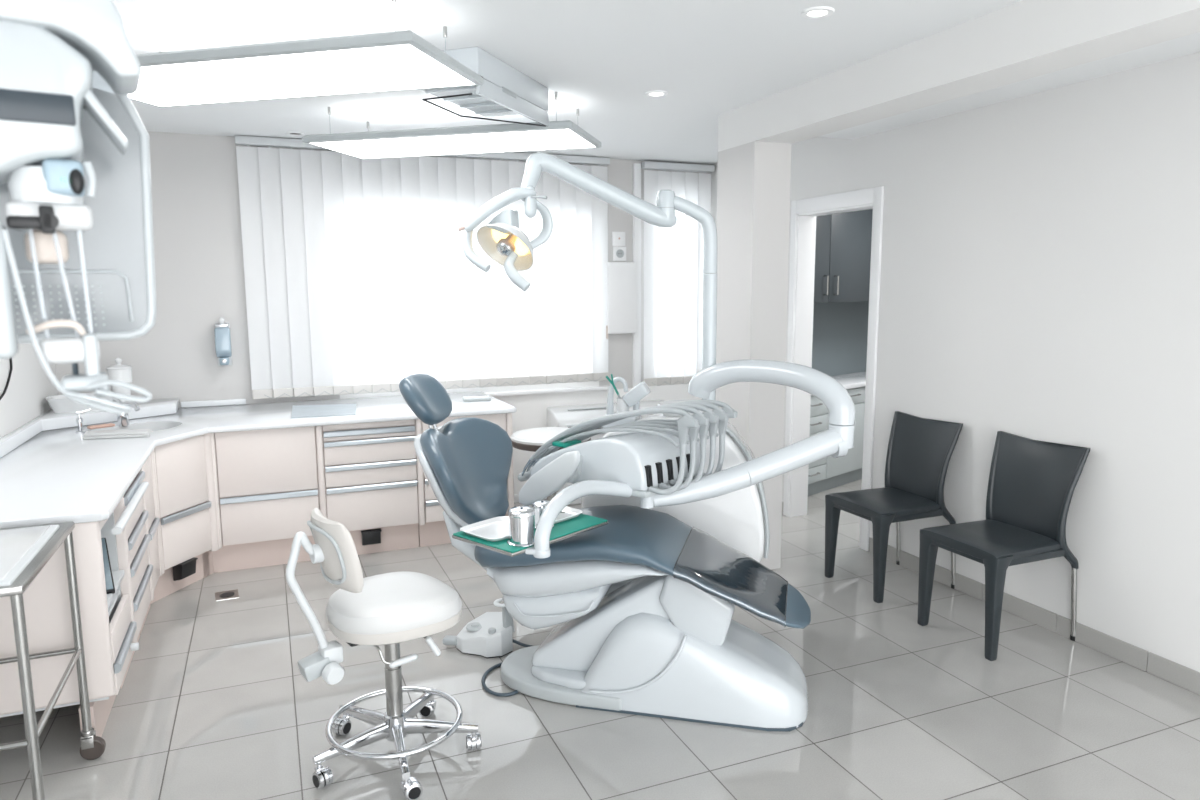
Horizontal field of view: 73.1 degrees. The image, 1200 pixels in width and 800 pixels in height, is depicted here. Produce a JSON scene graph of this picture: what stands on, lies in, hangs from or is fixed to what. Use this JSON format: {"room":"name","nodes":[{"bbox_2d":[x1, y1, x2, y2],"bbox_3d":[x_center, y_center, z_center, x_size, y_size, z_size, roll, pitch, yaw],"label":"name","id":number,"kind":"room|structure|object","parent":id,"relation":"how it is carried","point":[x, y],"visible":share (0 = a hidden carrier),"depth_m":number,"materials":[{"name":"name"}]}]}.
{"room":"dental clinic","nodes":[
{"label":"dental clinic","id":0,"kind":"room"},
{"bbox_2d":[0,343,57,437],"bbox_3d":[-1.833,0.126,1.393,0.150,2.385,7.120,-4,9,-22],"label":"wall","id":1,"kind":"structure","parent":0,"point":[24,400],"depth_m":3.95,"materials":[{"name":"white paint"}]},
{"bbox_2d":[0,358,12,399],"bbox_3d":[-2.683,-0.224,3.632,0.010,0.435,0.258,-4,9,-22],"label":"cord","id":2,"kind":"object","parent":1,"relation":"attached to","point":[10,359],"visible":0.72,"depth_m":3.70,"materials":[{"name":"black plastic"}]},
{"bbox_2d":[55,131,710,493],"bbox_3d":[-1.093,-0.443,5.423,4.330,2.385,0.144,-4,9,-22],"label":"wall","id":3,"kind":"structure","parent":0,"point":[200,278],"depth_m":4.80,"materials":[{"name":"grey paint"}]},
{"bbox_2d":[214,317,231,365],"bbox_3d":[-2.246,-0.346,4.826,0.084,0.292,0.100,-4,9,-22],"label":"soap dispenser","id":4,"kind":"object","parent":3,"relation":"attached to","point":[223,348],"visible":1,"depth_m":4.79,"materials":[{"name":"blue plastic"}]},
{"bbox_2d":[514,494,546,501],"bbox_3d":[-0.590,0.691,5.706,0.460,0.055,0.016,-4,9,-22],"label":"baseboard","id":5,"kind":"structure","parent":3,"relation":"attached to","point":[516,496],"depth_m":5.70,"materials":[{"name":"white paint"}]},
{"bbox_2d":[485,386,608,395],"bbox_3d":[-0.368,-0.064,5.687,0.935,0.023,0.070,-4,9,-22],"label":"trim","id":6,"kind":"structure","parent":3,"relation":"attached to","point":[540,391],"depth_m":5.66,"materials":[{"name":"white paint"}]},
{"bbox_2d":[612,232,624,245],"bbox_3d":[0.135,-1.145,5.755,0.100,0.100,0.018,-4,9,-22],"label":"switch plate","id":7,"kind":"object","parent":3,"relation":"attached to","point":[618,238],"visible":1,"depth_m":5.75,"materials":[{"name":"white paint"}]},
{"bbox_2d":[613,246,625,260],"bbox_3d":[0.141,-1.044,5.774,0.100,0.100,0.014,-4,9,-22],"label":"wall socket","id":8,"kind":"object","parent":3,"relation":"attached to","point":[619,253],"visible":1,"depth_m":5.77,"materials":[{"name":"white paint"}]},
{"bbox_2d":[606,262,635,338],"bbox_3d":[0.147,-0.713,5.797,0.234,0.544,0.058,-4,9,-22],"label":"wall box","id":9,"kind":"object","parent":3,"relation":"attached to","point":[621,276],"visible":1,"depth_m":5.77,"materials":[{"name":"white paint"}]},
{"bbox_2d":[633,163,640,387],"bbox_3d":[0.266,-0.860,5.842,0.055,1.640,0.030,-4,9,-22],"label":"trim","id":10,"kind":"structure","parent":3,"relation":"attached to","point":[636,166],"depth_m":5.83,"materials":[{"name":"white paint"}]},
{"bbox_2d":[696,234,697,356],"bbox_3d":[0.523,-0.851,6.055,0.480,1.400,0.060,-4,9,-22],"label":"window","id":11,"kind":"structure","parent":3,"relation":"in","point":[697,234],"depth_m":6.09,"materials":[{"name":"white paint"}]},
{"bbox_2d":[112,0,1021,164],"bbox_3d":[0.161,-1.230,2.039,4.480,0.100,7.120,-4,9,-22],"label":"ceiling","id":12,"kind":"structure","parent":0,"point":[712,58],"depth_m":3.00,"materials":[{"name":"white paint"}]},
{"bbox_2d":[285,131,304,135],"bbox_3d":[-1.753,-1.534,4.661,0.108,0.006,0.108,-4,9,-22],"label":"recessed light","id":13,"kind":"object","parent":12,"relation":"in","point":[295,133],"visible":1,"depth_m":4.65,"materials":[{"name":"white paint"}]},
{"bbox_2d":[128,0,483,106],"bbox_3d":[-1.137,-1.182,2.754,1.360,0.180,0.540,2,8,14],"label":"light panel","id":14,"kind":"object","parent":12,"relation":"hanging from","point":[396,60],"visible":0.74,"depth_m":2.65,"materials":[{"name":"grey plastic"}]},
{"bbox_2d":[128,44,473,105],"bbox_3d":[-1.137,-1.096,2.766,1.320,0.004,0.500,2,8,14],"label":"diffuser","id":15,"kind":"object","parent":14,"relation":"attached to","point":[371,68],"depth_m":2.72,"materials":[{"name":"white plastic"}]},
{"bbox_2d":[235,135,609,399],"bbox_3d":[-1.030,-0.840,5.271,2.367,1.548,0.060,-4,9,-22],"label":"vertical blind","id":16,"kind":"object","parent":12,"relation":"hanging from","point":[360,279],"visible":0.79,"depth_m":5.18,"materials":[{"name":"white fabric"}]},
{"bbox_2d":[302,92,601,158],"bbox_3d":[-0.724,-1.365,4.044,1.370,0.180,0.550,2,8,14],"label":"light panel","id":17,"kind":"object","parent":12,"relation":"hanging from","point":[514,137],"visible":1,"depth_m":3.94,"materials":[{"name":"grey plastic"}]},
{"bbox_2d":[311,129,594,157],"bbox_3d":[-0.723,-1.279,4.056,1.330,0.004,0.510,2,8,14],"label":"diffuser","id":18,"kind":"object","parent":17,"relation":"attached to","point":[433,142],"depth_m":3.97,"materials":[{"name":"white plastic"}]},
{"bbox_2d":[421,47,548,126],"bbox_3d":[-0.490,-1.269,3.381,0.324,0.188,0.701,2,8,19],"label":"air conditioner","id":19,"kind":"object","parent":12,"relation":"attached to","point":[506,90],"visible":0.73,"depth_m":3.28,"materials":[{"name":"grey plastic"}]},
{"bbox_2d":[645,90,667,96],"bbox_3d":[0.262,-1.417,3.748,0.108,0.006,0.108,-4,9,-22],"label":"recessed light","id":20,"kind":"object","parent":12,"relation":"in","point":[657,93],"visible":1,"depth_m":3.74,"materials":[{"name":"white paint"}]},
{"bbox_2d":[641,161,714,385],"bbox_3d":[0.568,-0.907,5.929,0.565,1.595,0.060,-4,9,-22],"label":"vertical blind","id":21,"kind":"object","parent":12,"relation":"hanging from","point":[673,282],"visible":0.74,"depth_m":5.92,"materials":[{"name":"white fabric"}]},
{"bbox_2d":[801,6,834,18],"bbox_3d":[0.711,-1.265,2.646,0.108,0.006,0.108,-4,9,-22],"label":"recessed light","id":22,"kind":"object","parent":12,"relation":"in","point":[817,12],"visible":1,"depth_m":2.64,"materials":[{"name":"white paint"}]},
{"bbox_2d":[0,479,1199,799],"bbox_3d":[1.225,1.019,3.710,7.450,0.060,8.800,-4,9,-22],"label":"floor","id":23,"kind":"structure","parent":0,"point":[214,701],"depth_m":2.84,"materials":[{"name":"grey tile"}]},
{"bbox_2d":[0,522,105,799],"bbox_3d":[-1.751,0.807,2.209,0.550,0.807,0.610,-4,9,-22],"label":"trolley","id":24,"kind":"object","parent":23,"relation":"on","point":[24,550],"visible":1,"depth_m":2.22,"materials":[{"name":"grey metal"}]},
{"bbox_2d":[0,525,59,586],"bbox_3d":[-1.758,0.429,2.124,0.477,0.012,0.525,-4,9,-22],"label":"tray","id":25,"kind":"object","parent":24,"relation":"on","point":[21,549],"depth_m":2.22,"materials":[{"name":"silver metal"}]},
{"bbox_2d":[0,482,148,736],"bbox_3d":[-1.986,0.731,2.909,0.602,0.768,0.800,-4,9,-22],"label":"base cabinet","id":26,"kind":"object","parent":23,"relation":"on","point":[108,631],"visible":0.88,"depth_m":2.60,"materials":[{"name":"beige laminate"}]},
{"bbox_2d":[101,538,114,593],"bbox_3d":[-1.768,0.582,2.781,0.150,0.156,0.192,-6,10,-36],"label":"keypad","id":27,"kind":"object","parent":26,"relation":"on","point":[110,588],"visible":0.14,"depth_m":2.79,"materials":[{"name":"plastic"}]},
{"bbox_2d":[108,590,119,615],"bbox_3d":[-1.941,0.747,2.732,0.510,0.015,0.365,-4,9,-22],"label":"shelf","id":28,"kind":"object","parent":26,"relation":"attached to","point":[117,595],"depth_m":2.88,"materials":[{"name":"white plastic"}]},
{"bbox_2d":[107,570,124,607],"bbox_3d":[-1.932,0.674,2.725,0.530,0.020,0.365,-4,9,-22],"label":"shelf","id":29,"kind":"object","parent":26,"relation":"attached to","point":[118,575],"depth_m":2.89,"materials":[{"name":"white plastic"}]},
{"bbox_2d":[0,0,156,413],"bbox_3d":[-1.072,0.284,1.257,0.762,2.100,0.380,-5,9,-31],"label":"machine","id":30,"kind":"object","parent":23,"relation":"on","point":[77,263],"visible":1,"depth_m":1.23,"materials":[{"name":"grey plastic"}]},
{"bbox_2d":[114,471,152,687],"bbox_3d":[-2.110,0.695,3.166,0.572,0.768,0.525,-4,9,-22],"label":"base cabinet","id":31,"kind":"object","parent":23,"relation":"on","point":[132,552],"visible":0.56,"depth_m":3.17,"materials":[{"name":"beige laminate"}]},
{"bbox_2d":[135,453,161,633],"bbox_3d":[-2.281,0.639,3.576,0.572,0.768,0.360,-4,9,-22],"label":"base cabinet","id":32,"kind":"object","parent":23,"relation":"on","point":[152,522],"visible":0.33,"depth_m":3.68,"materials":[{"name":"beige laminate"}]},
{"bbox_2d":[150,431,218,603],"bbox_3d":[-2.242,0.567,4.084,0.422,0.768,0.450,2,8,14],"label":"base cabinet","id":33,"kind":"object","parent":23,"relation":"on","point":[183,469],"visible":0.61,"depth_m":4.02,"materials":[{"name":"beige laminate"}]},
{"bbox_2d":[172,557,197,580],"bbox_3d":[-2.073,0.847,4.047,0.064,0.091,0.110,2,8,14],"label":"box","id":34,"kind":"object","parent":33,"relation":"attached to","point":[187,568],"visible":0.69,"depth_m":4.01,"materials":[{"name":"black plastic"}]},
{"bbox_2d":[0,391,516,528],"bbox_3d":[-1.464,0.229,3.943,2.443,0.132,2.451,-4,9,-22],"label":"countertop","id":35,"kind":"structure","parent":33,"relation":"on","point":[57,475],"depth_m":3.54,"materials":[{"name":"white plastic"}]},
{"bbox_2d":[76,409,90,432],"bbox_3d":[-2.553,0.103,4.001,0.071,0.115,0.040,-8,11,-42],"label":"soap pump","id":36,"kind":"object","parent":35,"relation":"on","point":[79,420],"visible":1,"depth_m":3.98,"materials":[{"name":"silver metal"}]},
{"bbox_2d":[0,398,179,457],"bbox_3d":[-2.313,0.187,3.586,0.608,0.060,2.446,-4,9,-22],"label":"ledge","id":37,"kind":"object","parent":35,"relation":"on","point":[49,420],"visible":0.79,"depth_m":4.18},
{"bbox_2d":[46,393,112,412],"bbox_3d":[-2.774,0.015,4.339,0.316,0.078,0.204,-5,9,-30],"label":"dish","id":38,"kind":"object","parent":37,"relation":"on","point":[58,403],"visible":0.49,"depth_m":4.24,"materials":[{"name":"white ceramic"}]},
{"bbox_2d":[106,358,132,401],"bbox_3d":[-2.675,-0.105,4.516,0.128,0.264,0.128,-4,9,-22],"label":"lidded jar","id":39,"kind":"object","parent":37,"relation":"on","point":[120,372],"visible":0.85,"depth_m":4.48,"materials":[{"name":"white ceramic"}]},
{"bbox_2d":[87,423,114,430],"bbox_3d":[-2.470,0.140,4.013,0.044,0.036,0.116,6,10,37],"label":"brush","id":40,"kind":"object","parent":35,"relation":"on","point":[109,426],"visible":0.8,"depth_m":4.00,"materials":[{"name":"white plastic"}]},
{"bbox_2d":[82,429,151,439],"bbox_3d":[-2.325,0.160,3.904,0.325,0.024,0.161,-2,8,-12],"label":"towel","id":41,"kind":"object","parent":35,"relation":"on","point":[129,433],"visible":1,"depth_m":3.85,"materials":[{"name":"white fabric"}]},
{"bbox_2d":[113,398,139,425],"bbox_3d":[-2.439,0.062,4.174,0.202,0.146,0.052,4,9,27],"label":"tap","id":42,"kind":"object","parent":35,"relation":"on","point":[122,419],"visible":0.64,"depth_m":4.17,"materials":[{"name":"silver metal"}]},
{"bbox_2d":[115,421,181,430],"bbox_3d":[-2.331,0.207,4.146,0.344,0.130,0.370,-4,9,-22],"label":"sink","id":43,"kind":"object","parent":35,"relation":"in","point":[153,425],"depth_m":4.30,"materials":[{"name":"white ceramic"}]},
{"bbox_2d":[181,398,245,407],"bbox_3d":[-2.329,0.018,4.885,0.355,0.035,0.020,-4,9,-22],"label":"upstand","id":44,"kind":"object","parent":35,"relation":"on","point":[204,403],"visible":1,"depth_m":4.88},
{"bbox_2d":[291,404,356,417],"bbox_3d":[-1.594,0.058,4.678,0.366,0.004,0.480,-3,8,-17],"label":"brochure","id":45,"kind":"object","parent":35,"relation":"on","point":[298,411],"visible":1,"depth_m":4.64,"materials":[{"name":"paper"}]},
{"bbox_2d":[462,396,490,401],"bbox_3d":[-0.771,-0.008,5.062,0.170,0.021,0.100,-2,8,-14],"label":"tray","id":46,"kind":"object","parent":35,"relation":"on","point":[467,398],"visible":1,"depth_m":5.03,"materials":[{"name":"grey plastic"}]},
{"bbox_2d":[215,589,238,600],"bbox_3d":[-1.842,0.964,3.999,0.104,0.006,0.124,-4,9,-26],"label":"floor drain","id":47,"kind":"object","parent":23,"relation":"on","point":[230,594],"visible":1,"depth_m":3.99,"materials":[{"name":"silver metal"}]},
{"bbox_2d":[211,426,319,572],"bbox_3d":[-1.948,0.485,4.660,0.595,0.768,0.802,-4,9,-22],"label":"base cabinet","id":48,"kind":"object","parent":23,"relation":"on","point":[266,481],"visible":0.66,"depth_m":4.32,"materials":[{"name":"beige laminate"}]},
{"bbox_2d":[315,419,418,554],"bbox_3d":[-1.431,0.453,4.871,0.537,0.768,0.802,-4,9,-22],"label":"base cabinet","id":49,"kind":"object","parent":23,"relation":"on","point":[367,472],"visible":0.75,"depth_m":4.52,"materials":[{"name":"beige laminate"}]},
{"bbox_2d":[360,528,381,544],"bbox_3d":[-1.293,0.778,4.579,0.110,0.091,0.064,-4,9,-22],"label":"box","id":50,"kind":"object","parent":49,"relation":"attached to","point":[371,536],"visible":0.92,"depth_m":4.56,"materials":[{"name":"black plastic"}]},
{"bbox_2d":[286,508,480,799],"bbox_3d":[-0.657,0.735,2.590,0.527,0.837,0.507,1,8,10],"label":"stool","id":51,"kind":"object","parent":23,"relation":"on","point":[391,609],"visible":1,"depth_m":2.45,"materials":[{"name":"white leather"}]},
{"bbox_2d":[326,571,461,634],"bbox_3d":[-0.655,0.630,2.563,0.398,0.069,0.376,-6,10,-37],"label":"seat cushion","id":52,"kind":"object","parent":51,"relation":"on","point":[404,602],"depth_m":2.46,"materials":[{"name":"white leather"}]},
{"bbox_2d":[415,413,513,546],"bbox_3d":[-0.923,0.421,5.079,0.568,0.768,0.802,-4,9,-22],"label":"base cabinet","id":53,"kind":"object","parent":23,"relation":"on","point":[432,528],"visible":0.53,"depth_m":4.72,"materials":[{"name":"beige laminate"}]},
{"bbox_2d":[443,598,514,657],"bbox_3d":[-0.507,0.937,3.383,0.286,0.212,0.235,-4,9,-22],"label":"foot pedal","id":54,"kind":"object","parent":23,"relation":"on","point":[488,635],"visible":0.83,"depth_m":3.34,"materials":[{"name":"white plastic"}]},
{"bbox_2d":[481,639,532,696],"bbox_3d":[-0.339,1.051,3.192,0.196,0.035,0.417,2,8,16],"label":"cable","id":55,"kind":"object","parent":23,"relation":"on","point":[490,669],"visible":0.62,"depth_m":3.08,"materials":[{"name":"grey plastic"}]},
{"bbox_2d":[511,427,590,500],"bbox_3d":[-0.299,0.521,4.678,0.504,0.676,0.523,-4,9,-22],"label":"stool","id":56,"kind":"object","parent":23,"relation":"on","point":[532,439],"visible":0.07,"depth_m":4.54,"materials":[{"name":"grey plastic"}]},
{"bbox_2d":[511,427,589,444],"bbox_3d":[-0.283,0.202,4.640,0.458,0.033,0.458,-4,9,-22],"label":"seat cushion","id":57,"kind":"object","parent":56,"relation":"on","point":[533,436],"depth_m":4.55,"materials":[{"name":"white plastic"}]},
{"bbox_2d":[399,374,810,731],"bbox_3d":[-0.013,0.507,2.983,1.542,1.168,0.638,2,8,18],"label":"dental chair","id":58,"kind":"object","parent":23,"relation":"on","point":[666,643],"visible":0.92,"depth_m":2.87,"materials":[{"name":"white plastic"}]},
{"bbox_2d":[420,418,512,524],"bbox_3d":[-0.518,0.293,3.118,0.265,0.404,0.640,2,8,14],"label":"backrest cushion","id":59,"kind":"object","parent":58,"relation":"on","point":[465,463],"depth_m":3.12,"materials":[{"name":"blue leather"}]},
{"bbox_2d":[474,505,691,575],"bbox_3d":[-0.056,0.520,3.034,0.740,0.157,0.544,2,8,14],"label":"seat cushion","id":60,"kind":"object","parent":58,"relation":"on","point":[635,540],"depth_m":2.83,"materials":[{"name":"blue leather"}]},
{"bbox_2d":[452,359,855,594],"bbox_3d":[0.076,0.447,3.206,1.508,1.184,1.060,-4,9,-27],"label":"dental instrument unit","id":61,"kind":"object","parent":58,"relation":"attached to","point":[684,460],"visible":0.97,"depth_m":3.01,"materials":[{"name":"white plastic"}]},
{"bbox_2d":[460,516,536,540],"bbox_3d":[-0.332,0.423,2.654,0.188,0.016,0.210,7,11,41],"label":"dish","id":62,"kind":"object","parent":61,"relation":"on","point":[497,528],"visible":0.71,"depth_m":2.66,"materials":[{"name":"white ceramic"}]},
{"bbox_2d":[507,506,535,546],"bbox_3d":[-0.244,0.390,2.533,0.096,0.114,0.096,-4,9,-22],"label":"canister","id":63,"kind":"object","parent":61,"relation":"on","point":[521,518],"visible":0.93,"depth_m":2.50,"materials":[{"name":"silver metal"}]},
{"bbox_2d":[452,480,631,557],"bbox_3d":[-0.166,0.364,2.720,0.655,0.175,0.470,-4,9,-22],"label":"tray","id":64,"kind":"object","parent":61,"relation":"on","point":[545,535],"depth_m":2.62,"materials":[{"name":"teal"}]},
{"bbox_2d":[533,500,553,528],"bbox_3d":[-0.191,0.379,2.700,0.076,0.089,0.076,-4,9,-22],"label":"canister","id":65,"kind":"object","parent":61,"relation":"on","point":[539,506],"visible":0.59,"depth_m":2.67,"materials":[{"name":"silver metal"}]},
{"bbox_2d":[554,507,582,523],"bbox_3d":[-0.171,0.398,2.826,0.180,0.016,0.173,7,11,41],"label":"dish","id":66,"kind":"object","parent":61,"relation":"on","point":[570,513],"visible":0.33,"depth_m":2.83,"materials":[{"name":"white ceramic"}]},
{"bbox_2d":[458,152,716,399],"bbox_3d":[-0.018,-0.433,3.201,1.058,1.061,0.225,-2,8,-11],"label":"lamp","id":67,"kind":"object","parent":61,"relation":"on","point":[502,240],"visible":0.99,"depth_m":3.16,"materials":[{"name":"grey plastic"}]},
{"bbox_2d":[492,229,528,254],"bbox_3d":[-0.346,-0.616,3.124,0.153,0.110,0.125,2,8,14],"label":"mirror","id":68,"kind":"object","parent":67,"relation":"attached to","point":[504,242],"depth_m":3.11,"materials":[{"name":"mirror"}]},
{"bbox_2d":[617,397,628,412],"bbox_3d":[0.102,0.027,3.549,0.058,0.072,0.058,-4,9,-22],"label":"cup","id":69,"kind":"object","parent":61,"relation":"on","point":[622,406],"visible":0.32,"depth_m":3.53,"materials":[{"name":"white plastic"}]},
{"bbox_2d":[606,374,620,398],"bbox_3d":[0.074,-0.027,3.513,0.104,0.179,0.029,-5,9,-29],"label":"stick","id":70,"kind":"object","parent":69,"relation":"in","point":[607,377],"visible":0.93,"depth_m":3.49,"materials":[{"name":"green plastic"}]},
{"bbox_2d":[547,400,663,504],"bbox_3d":[0.097,0.367,5.801,0.920,0.663,0.266,-4,9,-22],"label":"cabinet","id":71,"kind":"object","parent":23,"relation":"on","point":[559,416],"visible":0.12,"depth_m":5.62,"materials":[{"name":"white plastic"}]},
{"bbox_2d":[808,371,865,495],"bbox_3d":[1.853,0.233,6.262,1.630,0.782,0.385,-8,11,-43],"label":"base cabinet","id":72,"kind":"object","parent":23,"relation":"on","point":[829,472],"visible":0.27,"depth_m":6.02,"materials":[{"name":"grey"}]},
{"bbox_2d":[811,371,865,395],"bbox_3d":[1.848,-0.136,6.213,1.630,0.037,0.378,-8,11,-43],"label":"countertop","id":73,"kind":"structure","parent":72,"relation":"on","point":[852,380],"depth_m":6.22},
{"bbox_2d":[825,411,962,602],"bbox_3d":[1.468,0.514,4.070,0.509,0.840,0.449,-4,9,-22],"label":"chair","id":74,"kind":"object","parent":23,"relation":"on","point":[920,450],"visible":0.98,"depth_m":4.05,"materials":[{"name":"black leather"}]},
{"bbox_2d":[918,431,1090,660],"bbox_3d":[1.718,0.596,3.472,0.509,0.840,0.449,-4,9,-22],"label":"chair","id":75,"kind":"object","parent":23,"relation":"on","point":[1032,484],"visible":1,"depth_m":3.44,"materials":[{"name":"black leather"}]},
{"bbox_2d":[716,141,790,569],"bbox_3d":[0.794,-0.203,4.307,0.215,2.200,0.350,-4,9,-22],"label":"column","id":76,"kind":"structure","parent":0,"point":[754,178],"depth_m":4.14,"materials":[{"name":"grey paint"}]},
{"bbox_2d":[812,301,868,375],"bbox_3d":[2.058,-0.643,6.672,2.600,2.400,0.090,-8,11,-43],"label":"wall","id":77,"kind":"structure","parent":0,"point":[840,329],"depth_m":6.51,"materials":[{"name":"grey paint"}]},
{"bbox_2d":[814,209,872,302],"bbox_3d":[1.850,-1.145,6.085,1.600,0.800,0.362,-8,11,-43],"label":"upper cabinet","id":78,"kind":"object","parent":77,"relation":"attached to","point":[843,240],"visible":0.41,"depth_m":5.80,"materials":[{"name":"dark grey laminate"},{"name":"brushed metal"}]},
{"bbox_2d":[710,52,1199,671],"bbox_3d":[2.211,-0.117,2.966,0.120,2.385,6.970,-4,9,-22],"label":"wall","id":79,"kind":"structure","parent":0,"point":[1040,277],"depth_m":3.40,"materials":[{"name":"white paint"}]},
{"bbox_2d":[783,186,883,550],"bbox_3d":[1.429,-0.196,4.866,0.156,2.024,0.810,-4,9,-22],"label":"door frame","id":80,"kind":"structure","parent":79,"relation":"in","point":[804,212],"depth_m":5.07,"materials":[{"name":"white paint"}]},
{"bbox_2d":[868,537,1199,694],"bbox_3d":[2.509,1.143,2.257,0.010,0.082,5.124,-4,9,-22],"label":"baseboard","id":81,"kind":"structure","parent":79,"relation":"attached to","point":[1180,675],"depth_m":3.43,"materials":[{"name":"grey tile"}]},
{"bbox_2d":[718,0,1199,151],"bbox_3d":[1.760,-1.064,1.812,0.215,0.185,5.440,-4,9,-22],"label":"beam","id":82,"kind":"structure","parent":0,"point":[1022,40],"depth_m":2.79,"materials":[{"name":"white paint"}]},
{"bbox_2d":[818,32,1199,138],"bbox_3d":[2.176,-1.191,1.946,0.830,0.175,5.400,-4,9,-22],"label":"ceiling","id":83,"kind":"structure","parent":0,"point":[1189,44],"depth_m":3.32,"materials":[{"name":"white paint"}]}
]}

